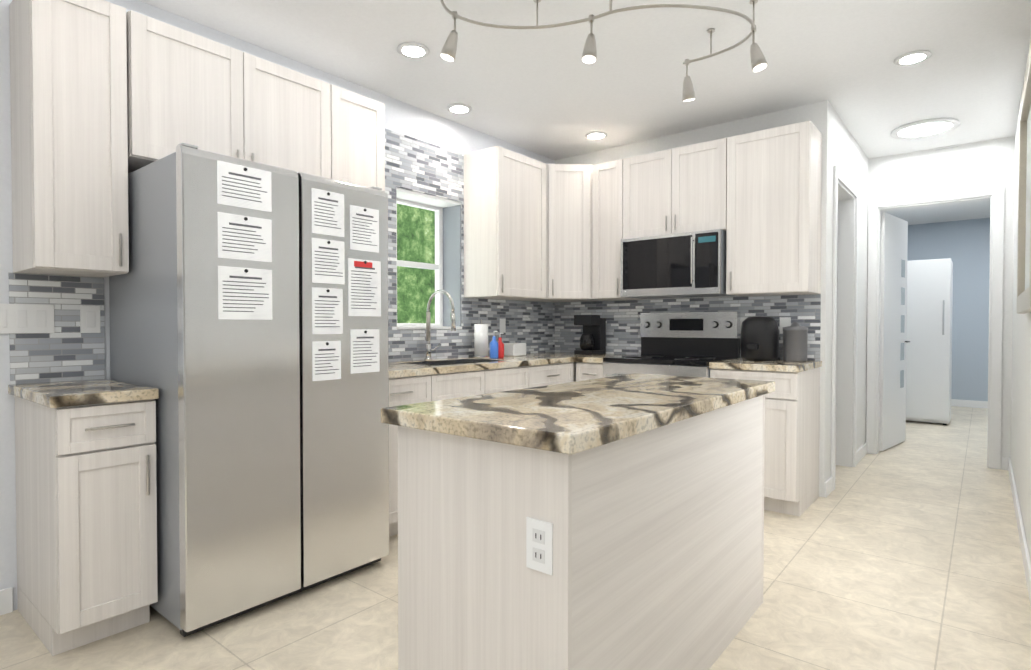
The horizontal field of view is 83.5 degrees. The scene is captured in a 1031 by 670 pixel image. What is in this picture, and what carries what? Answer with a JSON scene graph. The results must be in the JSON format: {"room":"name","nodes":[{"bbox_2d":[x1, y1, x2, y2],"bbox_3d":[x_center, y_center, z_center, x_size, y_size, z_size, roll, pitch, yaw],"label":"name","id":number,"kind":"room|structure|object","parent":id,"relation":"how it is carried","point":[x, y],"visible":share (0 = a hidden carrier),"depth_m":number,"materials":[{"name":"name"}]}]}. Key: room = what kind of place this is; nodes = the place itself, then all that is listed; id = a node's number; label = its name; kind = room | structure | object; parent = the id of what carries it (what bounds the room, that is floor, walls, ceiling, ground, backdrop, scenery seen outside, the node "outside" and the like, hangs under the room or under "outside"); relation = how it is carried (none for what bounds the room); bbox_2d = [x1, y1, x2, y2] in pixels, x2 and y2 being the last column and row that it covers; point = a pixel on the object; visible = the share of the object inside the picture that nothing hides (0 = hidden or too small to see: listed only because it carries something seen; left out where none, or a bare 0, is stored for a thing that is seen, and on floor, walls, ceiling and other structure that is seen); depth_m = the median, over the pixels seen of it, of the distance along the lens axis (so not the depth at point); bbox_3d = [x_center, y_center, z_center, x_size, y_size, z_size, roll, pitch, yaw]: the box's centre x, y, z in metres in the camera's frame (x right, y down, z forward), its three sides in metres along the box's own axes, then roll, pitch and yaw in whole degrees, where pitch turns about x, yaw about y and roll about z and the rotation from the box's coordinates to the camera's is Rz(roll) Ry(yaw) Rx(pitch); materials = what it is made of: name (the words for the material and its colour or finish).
{"room":"kitchen","nodes":[
{"label":"kitchen","id":0,"kind":"room"},
{"bbox_2d":[0,0,554,610],"bbox_3d":[-2.229,-0.210,2.293,0.260,2.660,8.120,1,1,39],"label":"wall","id":1,"kind":"structure","parent":0,"point":[424,126],"depth_m":2.35,"materials":[{"name":"white paint"}]},
{"bbox_2d":[0,587,12,614],"bbox_3d":[-2.854,1.085,1.326,0.013,0.100,2.600,1,1,39],"label":"baseboard","id":2,"kind":"structure","parent":1,"relation":"attached to","point":[6,600],"depth_m":2.32,"materials":[{"name":"white wood"}]},
{"bbox_2d":[9,0,128,277],"bbox_3d":[-1.791,-0.786,2.324,0.366,1.070,0.303,1,1,39],"label":"upper cabinet","id":3,"kind":"object","parent":1,"relation":"attached to","point":[68,101],"visible":1,"depth_m":2.22,"materials":[{"name":"white wood"}]},
{"bbox_2d":[126,10,330,178],"bbox_3d":[-1.397,-1.034,2.806,0.366,0.590,0.925,1,1,39],"label":"upper cabinet","id":4,"kind":"object","parent":1,"relation":"attached to","point":[199,91],"visible":0.6,"depth_m":2.61,"materials":[{"name":"white wood"}]},
{"bbox_2d":[9,129,554,383],"bbox_3d":[-0.912,-0.585,3.847,0.197,1.520,3.797,1,1,39],"label":"tiled wall","id":5,"kind":"structure","parent":1,"relation":"attached to","point":[67,350],"depth_m":3.88,"materials":[{"name":"tile"}]},
{"bbox_2d":[500,319,505,332],"bbox_3d":[-0.105,-0.076,4.687,0.006,0.115,0.070,1,1,39],"label":"outlet","id":6,"kind":"object","parent":5,"relation":"attached to","point":[502,325],"visible":1,"depth_m":4.69,"materials":[{"name":"white plastic"}]},
{"bbox_2d":[331,84,384,190],"bbox_3d":[-0.993,-0.802,3.307,0.366,1.070,0.353,1,1,39],"label":"upper cabinet","id":7,"kind":"object","parent":1,"relation":"attached to","point":[357,139],"visible":0.27,"depth_m":3.19,"materials":[{"name":"white wood"}]},
{"bbox_2d":[396,187,461,329],"bbox_3d":[-0.691,-0.515,4.157,0.252,0.948,0.618,1,1,39],"label":"window","id":8,"kind":"structure","parent":1,"relation":"in","point":[437,205],"depth_m":4.30,"materials":[{"name":"white"}]},
{"bbox_2d":[464,146,545,299],"bbox_3d":[-0.068,-0.820,4.444,0.366,1.070,0.578,1,1,39],"label":"upper cabinet","id":9,"kind":"object","parent":1,"relation":"attached to","point":[504,224],"visible":1,"depth_m":4.27,"materials":[{"name":"white wood"}]},
{"bbox_2d":[521,164,612,301],"bbox_3d":[0.401,-0.826,4.830,0.608,1.070,0.608,1,1,39],"label":"upper cabinet","id":10,"kind":"object","parent":1,"relation":"attached to","point":[568,232],"visible":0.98,"depth_m":4.59,"materials":[{"name":"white wood"}]},
{"bbox_2d":[0,406,1030,669],"bbox_3d":[2.375,1.143,2.749,6.860,0.060,14.600,1,1,39],"label":"floor","id":11,"kind":"structure","parent":0,"point":[906,554],"depth_m":2.41,"materials":[{"name":"tile"}]},
{"bbox_2d":[15,396,157,655],"bbox_3d":[-1.687,0.680,2.262,0.636,0.880,0.303,1,1,39],"label":"base cabinet","id":12,"kind":"object","parent":11,"relation":"on","point":[86,510],"visible":1,"depth_m":2.08,"materials":[{"name":"white wood"}]},
{"bbox_2d":[8,379,158,407],"bbox_3d":[-1.693,0.220,2.249,0.633,0.039,0.327,1,1,39],"label":"countertop","id":13,"kind":"structure","parent":12,"relation":"on","point":[71,393],"depth_m":2.11,"materials":[{"name":"stone"}]},
{"bbox_2d":[109,143,388,636],"bbox_3d":[-1.208,0.205,2.672,0.816,1.817,0.915,1,1,39],"label":"fridge","id":14,"kind":"object","parent":11,"relation":"on","point":[248,302],"visible":0.92,"depth_m":2.30,"materials":[{"name":"grey metal"}]},
{"bbox_2d":[389,362,572,536],"bbox_3d":[-0.391,0.655,3.857,0.636,0.880,1.907,1,1,39],"label":"base cabinet","id":15,"kind":"object","parent":11,"relation":"on","point":[415,389],"visible":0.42,"depth_m":3.41,"materials":[{"name":"white wood"}]},
{"bbox_2d":[389,352,606,377],"bbox_3d":[-0.195,0.191,4.092,0.633,0.039,2.530,1,1,39],"label":"countertop","id":16,"kind":"structure","parent":15,"relation":"on","point":[397,369],"depth_m":3.72,"materials":[{"name":"stone"}]},
{"bbox_2d":[424,290,455,359],"bbox_3d":[-0.485,-0.066,3.931,0.289,0.480,0.131,1,1,39],"label":"faucet","id":17,"kind":"object","parent":16,"relation":"on","point":[453,328],"visible":1,"depth_m":3.96,"materials":[{"name":"silver metal"}]},
{"bbox_2d":[404,359,507,365],"bbox_3d":[-0.403,0.286,3.820,0.392,0.218,0.672,1,1,39],"label":"sink basin","id":18,"kind":"object","parent":16,"relation":"in","point":[450,362],"visible":0.06,"depth_m":4.05,"materials":[{"name":"silver metal"}]},
{"bbox_2d":[473,319,489,357],"bbox_3d":[-0.255,0.025,4.315,0.130,0.283,0.130,1,1,39],"label":"paper towel","id":19,"kind":"object","parent":16,"relation":"on","point":[480,340],"visible":0.98,"depth_m":4.27,"materials":[{"name":"white paper"}]},
{"bbox_2d":[490,331,497,358],"bbox_3d":[-0.155,0.070,4.169,0.064,0.199,0.062,1,1,39],"label":"soap bottle","id":20,"kind":"object","parent":16,"relation":"on","point":[493,348],"visible":1,"depth_m":4.14,"materials":[{"name":"blue plastic"}]},
{"bbox_2d":[498,333,503,357],"bbox_3d":[-0.114,0.076,4.252,0.060,0.184,0.058,1,1,39],"label":"soap bottle","id":21,"kind":"object","parent":16,"relation":"on","point":[500,349],"visible":0.9,"depth_m":4.23,"materials":[{"name":"red plastic"}]},
{"bbox_2d":[503,343,525,355],"bbox_3d":[-0.016,0.114,4.547,0.140,0.100,0.160,1,1,39],"label":"box","id":22,"kind":"object","parent":16,"relation":"on","point":[514,349],"visible":0.81,"depth_m":4.48,"materials":[{"name":"white plastic"}]},
{"bbox_2d":[574,315,605,354],"bbox_3d":[0.616,-0.003,4.776,0.170,0.324,0.225,1,1,39],"label":"coffee maker","id":23,"kind":"object","parent":16,"relation":"on","point":[593,339],"visible":1,"depth_m":4.72,"materials":[{"name":"black plastic"}]},
{"bbox_2d":[571,362,576,381],"bbox_3d":[0.392,0.639,4.852,0.596,0.880,0.621,1,1,39],"label":"base cabinet","id":24,"kind":"object","parent":11,"relation":"on","point":[574,371],"depth_m":4.45,"materials":[{"name":"white wood"}]},
{"bbox_2d":[398,394,764,669],"bbox_3d":[0.349,0.683,2.019,0.579,0.882,1.465,1,1,39],"label":"kitchen island","id":25,"kind":"object","parent":11,"relation":"on","point":[643,551],"visible":0.83,"depth_m":1.52,"materials":[{"name":"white wood"}]},
{"bbox_2d":[381,373,774,454],"bbox_3d":[0.351,0.220,2.015,0.645,0.042,1.530,1,1,39],"label":"island countertop","id":26,"kind":"structure","parent":25,"relation":"on","point":[570,418],"depth_m":1.61,"materials":[{"name":"stone"}]},
{"bbox_2d":[576,362,602,380],"bbox_3d":[0.748,0.644,4.553,0.257,0.880,0.636,1,1,39],"label":"base cabinet","id":27,"kind":"object","parent":11,"relation":"on","point":[587,371],"visible":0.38,"depth_m":4.33,"materials":[{"name":"white wood"}]},
{"bbox_2d":[575,354,635,362],"bbox_3d":[0.749,0.183,4.547,0.256,0.039,0.634,1,1,39],"label":"countertop","id":28,"kind":"structure","parent":27,"relation":"on","point":[593,359],"depth_m":4.34,"materials":[{"name":"stone"}]},
{"bbox_2d":[603,311,739,377],"bbox_3d":[1.121,0.450,4.192,0.766,1.240,0.721,1,1,39],"label":"range","id":29,"kind":"object","parent":11,"relation":"on","point":[692,344],"visible":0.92,"depth_m":4.28,"materials":[{"name":"grey metal"}]},
{"bbox_2d":[710,367,819,516],"bbox_3d":[1.651,0.655,3.819,0.523,0.880,0.636,1,1,39],"label":"base cabinet","id":30,"kind":"object","parent":11,"relation":"on","point":[791,439],"visible":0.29,"depth_m":3.52,"materials":[{"name":"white wood"}]},
{"bbox_2d":[709,358,821,372],"bbox_3d":[1.657,0.195,3.809,0.535,0.039,0.634,1,1,39],"label":"countertop","id":31,"kind":"structure","parent":30,"relation":"on","point":[778,365],"depth_m":3.62,"materials":[{"name":"stone"}]},
{"bbox_2d":[740,316,778,360],"bbox_3d":[1.648,0.023,3.913,0.244,0.300,0.287,1,1,39],"label":"air fryer","id":32,"kind":"object","parent":31,"relation":"on","point":[759,337],"visible":1,"depth_m":3.83,"materials":[{"name":"black plastic"}]},
{"bbox_2d":[783,322,807,361],"bbox_3d":[1.845,0.044,3.807,0.152,0.262,0.152,1,1,39],"label":"canister","id":33,"kind":"object","parent":31,"relation":"on","point":[795,341],"visible":1,"depth_m":3.75,"materials":[{"name":"grey metal"}]},
{"bbox_2d":[906,258,952,424],"bbox_3d":[4.961,0.080,7.010,0.520,1.930,0.639,1,1,39],"label":"freezer","id":34,"kind":"object","parent":11,"relation":"on","point":[929,338],"visible":0.69,"depth_m":6.76,"materials":[{"name":"white metal"}]},
{"bbox_2d":[139,0,1030,224],"bbox_3d":[2.375,-1.577,2.706,6.860,0.060,14.600,1,1,39],"label":"ceiling","id":35,"kind":"structure","parent":0,"point":[547,93],"depth_m":3.29,"materials":[{"name":"white paint"}]},
{"bbox_2d":[397,42,429,58],"bbox_3d":[-0.556,-1.547,3.142,0.174,0.010,0.174,1,1,30],"label":"recessed light","id":36,"kind":"object","parent":35,"relation":"in","point":[413,50],"depth_m":3.13,"materials":[{"name":"white plastic"}]},
{"bbox_2d":[447,103,471,113],"bbox_3d":[-0.387,-1.561,3.984,0.174,0.010,0.174,1,1,30],"label":"recessed light","id":37,"kind":"object","parent":35,"relation":"in","point":[457,108],"depth_m":3.97,"materials":[{"name":"white plastic"}]},
{"bbox_2d":[585,131,606,139],"bbox_3d":[0.635,-1.569,4.545,0.174,0.010,0.174,0,1,12],"label":"recessed light","id":38,"kind":"object","parent":35,"relation":"in","point":[595,135],"depth_m":4.53,"materials":[{"name":"white plastic"}]},
{"bbox_2d":[440,0,767,101],"bbox_3d":[0.419,-1.383,2.615,1.113,0.325,1.338,1,1,39],"label":"track light","id":39,"kind":"object","parent":35,"relation":"attached to","point":[589,56],"visible":1,"depth_m":2.59,"materials":[{"name":"silver metal"}]},
{"bbox_2d":[894,50,931,65],"bbox_3d":[2.222,-1.549,3.231,0.174,0.010,0.174,1,1,30],"label":"recessed light","id":40,"kind":"object","parent":35,"relation":"in","point":[914,57],"depth_m":3.22,"materials":[{"name":"white plastic"}]},
{"bbox_2d":[891,118,959,138],"bbox_3d":[3.105,-1.563,4.381,0.430,0.018,0.430,1,1,39],"label":"ceiling light","id":41,"kind":"object","parent":35,"relation":"attached to","point":[925,128],"visible":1,"depth_m":4.37,"materials":[{"name":"white plastic"}]},
{"bbox_2d":[933,144,959,149],"bbox_3d":[3.652,-1.575,4.890,0.180,0.013,0.140,1,1,39],"label":"ceiling vent","id":42,"kind":"object","parent":35,"relation":"in","point":[951,146],"visible":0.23,"depth_m":4.83,"materials":[{"name":"white metal"}]},
{"bbox_2d":[555,100,830,496],"bbox_3d":[1.256,-0.247,4.616,2.220,2.660,0.120,1,1,39],"label":"wall","id":43,"kind":"structure","parent":0,"point":[818,115],"depth_m":3.95,"materials":[{"name":"white paint"}]},
{"bbox_2d":[592,159,642,299],"bbox_3d":[0.820,-0.823,4.646,0.271,1.070,0.366,1,1,39],"label":"upper cabinet","id":44,"kind":"object","parent":43,"relation":"attached to","point":[607,207],"visible":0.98,"depth_m":4.52,"materials":[{"name":"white wood"}]},
{"bbox_2d":[623,138,726,238],"bbox_3d":[1.232,-1.040,4.307,0.788,0.625,0.366,1,1,39],"label":"upper cabinet","id":45,"kind":"object","parent":43,"relation":"attached to","point":[683,189],"visible":0.88,"depth_m":4.15,"materials":[{"name":"white wood"}]},
{"bbox_2d":[620,229,734,298],"bbox_3d":[1.205,-0.506,4.287,0.757,0.437,0.443,1,1,39],"label":"microwave","id":46,"kind":"object","parent":45,"relation":"attached to","point":[685,265],"visible":0.98,"depth_m":4.12,"materials":[{"name":"grey"}]},
{"bbox_2d":[555,294,820,360],"bbox_3d":[1.206,-0.062,4.576,2.182,0.450,0.007,1,1,39],"label":"tiled wall","id":47,"kind":"structure","parent":43,"relation":"attached to","point":[622,317],"depth_m":4.60,"materials":[{"name":"tile"}]},
{"bbox_2d":[740,318,745,333],"bbox_3d":[1.669,-0.068,4.192,0.072,0.115,0.005,1,1,39],"label":"outlet","id":48,"kind":"object","parent":47,"relation":"attached to","point":[741,319],"depth_m":4.21,"materials":[{"name":"white plastic"}]},
{"bbox_2d":[780,317,790,333],"bbox_3d":[1.878,-0.065,4.021,0.072,0.115,0.005,1,1,39],"label":"outlet","id":49,"kind":"object","parent":47,"relation":"attached to","point":[785,321],"depth_m":4.02,"materials":[{"name":"white plastic"}]},
{"bbox_2d":[726,121,821,295],"bbox_3d":[1.740,-0.811,3.898,0.515,1.070,0.366,1,1,39],"label":"upper cabinet","id":50,"kind":"object","parent":43,"relation":"attached to","point":[774,198],"visible":1,"depth_m":3.76,"materials":[{"name":"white wood"}]},
{"bbox_2d":[828,106,867,478],"bbox_3d":[2.622,-0.248,4.633,0.120,2.660,1.630,1,1,39],"label":"wall","id":51,"kind":"structure","parent":0,"point":[849,159],"depth_m":4.87,"materials":[{"name":"white paint"}]},
{"bbox_2d":[831,165,858,490],"bbox_3d":[2.469,-0.049,4.433,0.138,2.270,0.940,1,1,39],"label":"door frame","id":52,"kind":"structure","parent":51,"relation":"attached to","point":[844,333],"depth_m":4.72,"materials":[{"name":"white wood"}]},
{"bbox_2d":[856,442,866,464],"bbox_3d":[3.001,1.026,5.013,0.014,0.100,0.594,1,1,39],"label":"baseboard","id":53,"kind":"structure","parent":51,"relation":"attached to","point":[862,451],"depth_m":4.99,"materials":[{"name":"white wood"}]},
{"bbox_2d":[836,136,1014,464],"bbox_3d":[3.748,-0.251,4.846,2.600,2.660,0.120,1,1,39],"label":"wall","id":54,"kind":"structure","parent":0,"point":[987,163],"depth_m":4.75,"materials":[{"name":"white paint"}]},
{"bbox_2d":[879,212,909,450],"bbox_3d":[3.624,-0.032,5.505,0.188,2.180,0.717,1,1,39],"label":"open door","id":55,"kind":"structure","parent":54,"relation":"in","point":[893,321],"depth_m":5.45,"materials":[{"name":"white wood"}]},
{"bbox_2d":[866,185,1003,468],"bbox_3d":[3.584,-0.063,4.977,0.935,2.280,0.148,1,1,39],"label":"door frame","id":56,"kind":"structure","parent":54,"relation":"attached to","point":[875,209],"depth_m":4.80,"materials":[{"name":"white wood"}]},
{"bbox_2d":[907,218,989,400],"bbox_3d":[6.483,-0.305,8.228,2.580,2.660,0.120,1,1,39],"label":"wall","id":57,"kind":"structure","parent":0,"point":[964,245],"depth_m":8.22,"materials":[{"name":"blue paint"}]},
{"bbox_2d":[951,399,987,408],"bbox_3d":[6.449,0.976,8.190,2.598,0.100,0.013,1,1,39],"label":"baseboard","id":58,"kind":"structure","parent":57,"relation":"attached to","point":[954,402],"depth_m":8.19,"materials":[{"name":"white wood"}]},
{"bbox_2d":[987,246,989,400],"bbox_3d":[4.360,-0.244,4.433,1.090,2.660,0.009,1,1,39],"label":"wall","id":59,"kind":"structure","parent":0,"point":[988,247],"depth_m":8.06,"materials":[{"name":"paint"}]},
{"bbox_2d":[1011,39,1030,560],"bbox_3d":[2.697,-0.221,2.949,0.120,2.660,4.150,1,1,39],"label":"wall","id":60,"kind":"structure","parent":0,"point":[1021,406],"depth_m":3.45,"materials":[{"name":"white paint"}]},
{"bbox_2d":[1002,457,1030,606],"bbox_3d":[2.635,1.058,3.020,0.038,0.100,4.149,1,1,39],"label":"baseboard","id":61,"kind":"structure","parent":60,"relation":"attached to","point":[1006,462],"depth_m":3.12,"materials":[{"name":"white wood"}]},
{"bbox_2d":[1017,41,1030,313],"bbox_3d":[2.303,-0.645,2.586,0.040,1.080,1.200,1,1,39],"label":"picture frame","id":62,"kind":"object","parent":60,"relation":"attached to","point":[1024,249],"visible":1,"depth_m":2.93,"materials":[{"name":"wood"}]},
{"label":"outside","id":63,"kind":"structure","parent":0,"visible":0},
{"bbox_2d":[397,204,434,322],"bbox_3d":[-2.506,-0.936,5.780,0.100,4.000,6.000,1,1,39],"label":"trees","id":64,"kind":"object","parent":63,"point":[415,243],"depth_m":7.24,"materials":[{"name":"green plant"}]}
]}

